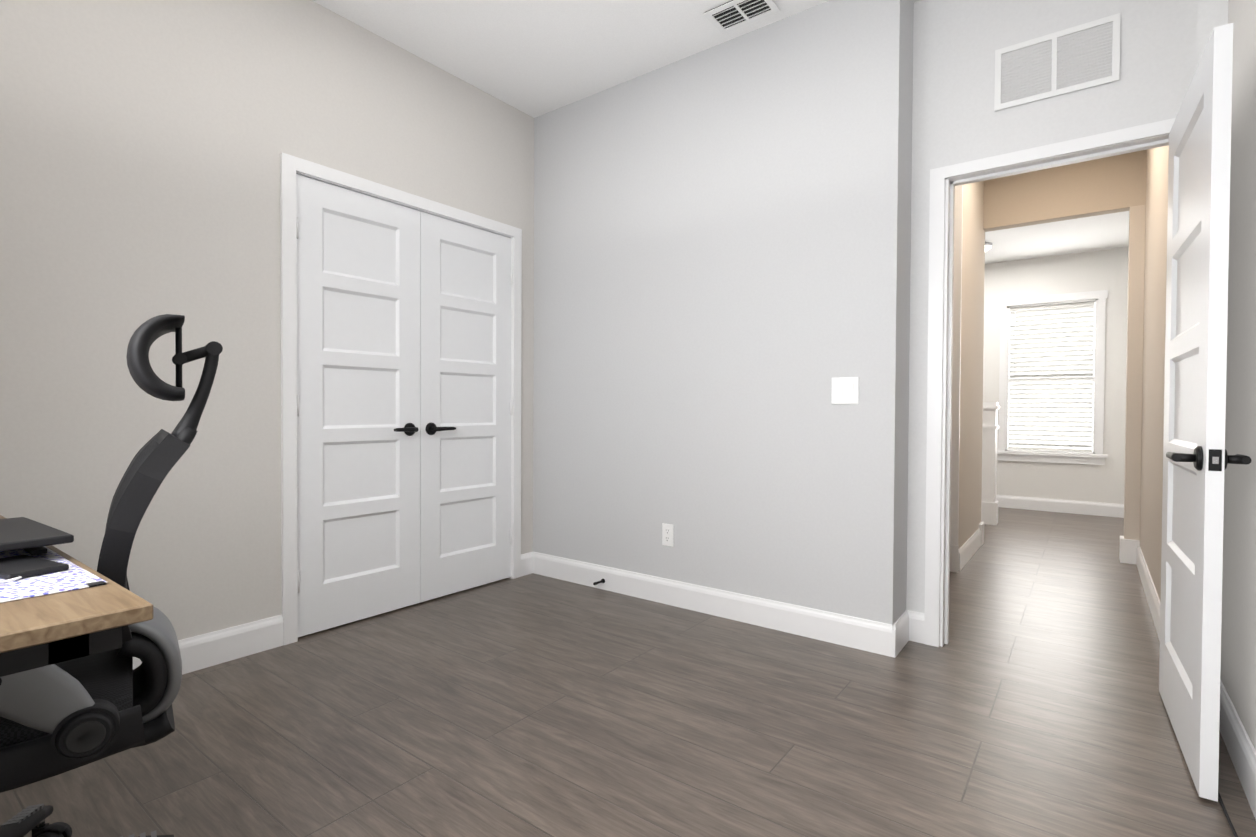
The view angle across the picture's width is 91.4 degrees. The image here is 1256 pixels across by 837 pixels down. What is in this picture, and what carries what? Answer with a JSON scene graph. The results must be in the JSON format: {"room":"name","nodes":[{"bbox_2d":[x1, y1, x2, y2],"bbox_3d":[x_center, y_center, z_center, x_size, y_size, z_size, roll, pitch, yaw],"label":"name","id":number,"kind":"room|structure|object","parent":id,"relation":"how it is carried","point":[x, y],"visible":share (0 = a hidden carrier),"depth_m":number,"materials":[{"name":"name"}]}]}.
{"room":"office","nodes":[
{"label":"office","id":0,"kind":"room"},
{"bbox_2d":[0,0,533,639],"bbox_3d":[-1.878,-0.438,2.717,0.750,2.815,3.542,1,1,37],"label":"wall","id":1,"kind":"structure","parent":0,"point":[144,144],"depth_m":2.35,"materials":[{"name":"paint"}]},
{"bbox_2d":[296,174,419,636],"bbox_3d":[-1.252,-0.052,2.915,0.095,2.024,0.622,1,1,37],"label":"closet door","id":2,"kind":"structure","parent":1,"relation":"in","point":[358,406],"depth_m":2.90,"materials":[{"name":"white wood"}]},
{"bbox_2d":[280,152,521,644],"bbox_3d":[-1.113,-0.084,3.201,0.138,2.100,1.370,1,1,37],"label":"trim","id":3,"kind":"structure","parent":1,"relation":"attached to","point":[291,166],"depth_m":2.66,"materials":[{"name":"white wood"}]},
{"bbox_2d":[420,211,512,601],"bbox_3d":[-0.876,-0.058,3.414,0.095,2.024,0.622,1,1,37],"label":"closet door","id":4,"kind":"structure","parent":1,"relation":"in","point":[466,277],"depth_m":3.40,"materials":[{"name":"white wood"}]},
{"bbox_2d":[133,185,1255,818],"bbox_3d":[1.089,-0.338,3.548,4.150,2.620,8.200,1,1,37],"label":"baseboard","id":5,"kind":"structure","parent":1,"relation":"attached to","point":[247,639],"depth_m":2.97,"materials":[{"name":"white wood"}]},
{"bbox_2d":[312,0,920,117],"bbox_3d":[0.833,-1.876,2.303,5.600,0.100,6.170,1,1,37],"label":"ceiling","id":6,"kind":"structure","parent":0,"point":[534,58],"depth_m":2.96,"materials":[{"name":"paint"}]},
{"bbox_2d":[703,0,779,33],"bbox_3d":[0.510,-1.828,2.756,0.290,0.011,0.185,1,1,37],"label":"ceiling vent","id":7,"kind":"object","parent":6,"relation":"in","point":[729,16],"visible":1,"depth_m":2.77,"materials":[{"name":"white metal"}]},
{"bbox_2d":[0,507,1255,836],"bbox_3d":[1.501,1.004,3.252,5.600,0.050,8.440,1,1,37],"label":"floor","id":8,"kind":"structure","parent":0,"point":[1026,701],"depth_m":1.96,"materials":[{"name":"brown wood"}]},
{"bbox_2d":[0,515,152,676],"bbox_3d":[-1.488,0.622,1.003,1.524,0.750,0.756,1,1,37],"label":"desk","id":9,"kind":"object","parent":8,"relation":"on","point":[44,630],"visible":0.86,"depth_m":0.80,"materials":[{"name":"brown wood"}]},
{"bbox_2d":[0,517,73,554],"bbox_3d":[-1.211,0.222,1.099,0.420,0.042,0.250,1,1,37],"label":"laptop","id":10,"kind":"object","parent":9,"relation":"on","point":[31,537],"visible":1,"depth_m":1.08,"materials":[{"name":"black plastic"}]},
{"bbox_2d":[0,546,106,602],"bbox_3d":[-1.049,0.248,0.966,0.461,0.002,0.257,1,1,37],"label":"paper pad","id":11,"kind":"object","parent":9,"relation":"on","point":[74,577],"visible":0.46,"depth_m":0.93,"materials":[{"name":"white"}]},
{"bbox_2d":[0,555,68,583],"bbox_3d":[-1.015,0.242,0.954,0.178,0.010,0.198,1,1,37],"label":"keyboard","id":12,"kind":"object","parent":11,"relation":"on","point":[12,568],"visible":1,"depth_m":0.98,"materials":[{"name":"black plastic"}]},
{"bbox_2d":[0,314,222,836],"bbox_3d":[-1.170,0.395,1.116,0.725,1.202,0.677,0,1,-39],"label":"office chair","id":13,"kind":"object","parent":8,"relation":"on","point":[61,717],"visible":0.83,"depth_m":1.09,"materials":[{"name":"black plastic"}]},
{"bbox_2d":[981,402,999,524],"bbox_3d":[2.750,0.395,5.986,1.488,1.100,0.176,1,1,37],"label":"newel post","id":14,"kind":"object","parent":8,"relation":"on","point":[989,502],"visible":0.19,"depth_m":5.52,"materials":[{"name":"white wood"}]},
{"bbox_2d":[1218,790,1237,836],"bbox_3d":[1.163,1.006,1.065,0.038,0.007,1.900,1,1,37],"label":"power cord","id":15,"kind":"object","parent":8,"relation":"on","point":[1227,816],"visible":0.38,"depth_m":1.54,"materials":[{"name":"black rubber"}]},
{"bbox_2d":[533,0,913,624],"bbox_3d":[0.315,-0.436,3.342,2.240,2.815,0.340,1,1,37],"label":"wall","id":16,"kind":"structure","parent":0,"point":[722,248],"depth_m":2.96,"materials":[{"name":"paint"}]},
{"bbox_2d":[593,579,604,584],"bbox_3d":[-0.164,0.918,3.434,0.026,0.025,0.080,1,1,37],"label":"door stop","id":17,"kind":"object","parent":16,"relation":"attached to","point":[598,582],"visible":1,"depth_m":3.44,"materials":[{"name":"black metal"}]},
{"bbox_2d":[662,523,673,546],"bbox_3d":[0.208,0.611,3.214,0.070,0.116,0.009,1,1,37],"label":"electrical outlet plate","id":18,"kind":"object","parent":16,"relation":"attached to","point":[667,534],"visible":1,"depth_m":3.21,"materials":[{"name":"white plastic"}]},
{"bbox_2d":[831,377,858,403],"bbox_3d":[0.938,-0.120,2.654,0.116,0.116,0.013,1,1,37],"label":"switch plate","id":19,"kind":"object","parent":16,"relation":"attached to","point":[845,390],"visible":1,"depth_m":2.65,"materials":[{"name":"white plastic"}]},
{"bbox_2d":[983,247,1128,503],"bbox_3d":[4.012,-0.357,6.554,5.600,2.600,0.120,1,1,37],"label":"wall","id":20,"kind":"structure","parent":0,"point":[1107,269],"depth_m":6.12,"materials":[{"name":"paint"}]},
{"bbox_2d":[997,290,1107,464],"bbox_3d":[4.326,-0.404,6.288,0.950,1.705,0.165,1,1,37],"label":"window","id":21,"kind":"structure","parent":20,"relation":"in","point":[1095,456],"depth_m":6.29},
{"bbox_2d":[1008,302,1094,451],"bbox_3d":[4.331,-0.417,6.294,0.710,1.486,0.059,1,1,37],"label":"window blinds","id":22,"kind":"object","parent":21,"relation":"attached to","point":[1054,308],"visible":1,"depth_m":6.28,"materials":[{"name":"white plastic"}]},
{"bbox_2d":[985,211,1128,263],"bbox_3d":[3.372,-1.698,5.676,5.600,0.100,2.270,1,1,37],"label":"ceiling","id":23,"kind":"structure","parent":0,"point":[1091,233],"depth_m":5.59,"materials":[{"name":"paint"}]},
{"bbox_2d":[985,242,992,251],"bbox_3d":[3.321,-1.613,5.859,0.280,0.074,0.280,1,1,37],"label":"lamp fixture","id":24,"kind":"object","parent":23,"relation":"attached to","point":[988,245],"visible":0.1,"depth_m":5.75,"materials":[{"name":"silver metal"}]},
{"bbox_2d":[958,145,1168,601],"bbox_3d":[2.364,-0.428,3.519,1.420,2.815,2.410,1,1,37],"label":"wall","id":25,"kind":"structure","parent":0,"point":[1135,184],"depth_m":4.12,"materials":[{"name":"paint"}]},
{"bbox_2d":[906,0,1227,612],"bbox_3d":[1.683,-0.416,2.461,1.005,2.815,0.100,1,1,37],"label":"wall","id":26,"kind":"structure","parent":0,"point":[957,118],"depth_m":2.53,"materials":[{"name":"paint"}]},
{"bbox_2d":[924,118,1175,646],"bbox_3d":[1.692,-0.045,2.458,0.878,2.073,0.137,1,1,37],"label":"door frame","id":27,"kind":"structure","parent":26,"relation":"attached to","point":[945,181],"depth_m":2.64,"materials":[{"name":"white wood"}]},
{"bbox_2d":[1159,23,1251,801],"bbox_3d":[1.730,-0.011,1.889,0.156,2.002,0.750,1,1,35],"label":"door leaf","id":28,"kind":"structure","parent":27,"relation":"attached to","point":[1197,458],"depth_m":1.69,"materials":[{"name":"white wood"}]},
{"bbox_2d":[994,13,1120,110],"bbox_3d":[1.664,-1.380,2.394,0.400,0.245,0.012,1,1,37],"label":"air vent","id":29,"kind":"object","parent":26,"relation":"in","point":[1079,57],"visible":1,"depth_m":2.38,"materials":[{"name":"white metal"}]},
{"bbox_2d":[1220,0,1255,749],"bbox_3d":[1.030,-0.392,0.661,0.120,2.815,3.760,1,1,37],"label":"wall","id":30,"kind":"structure","parent":0,"point":[1238,653],"depth_m":1.83,"materials":[{"name":"paint"}]}
]}

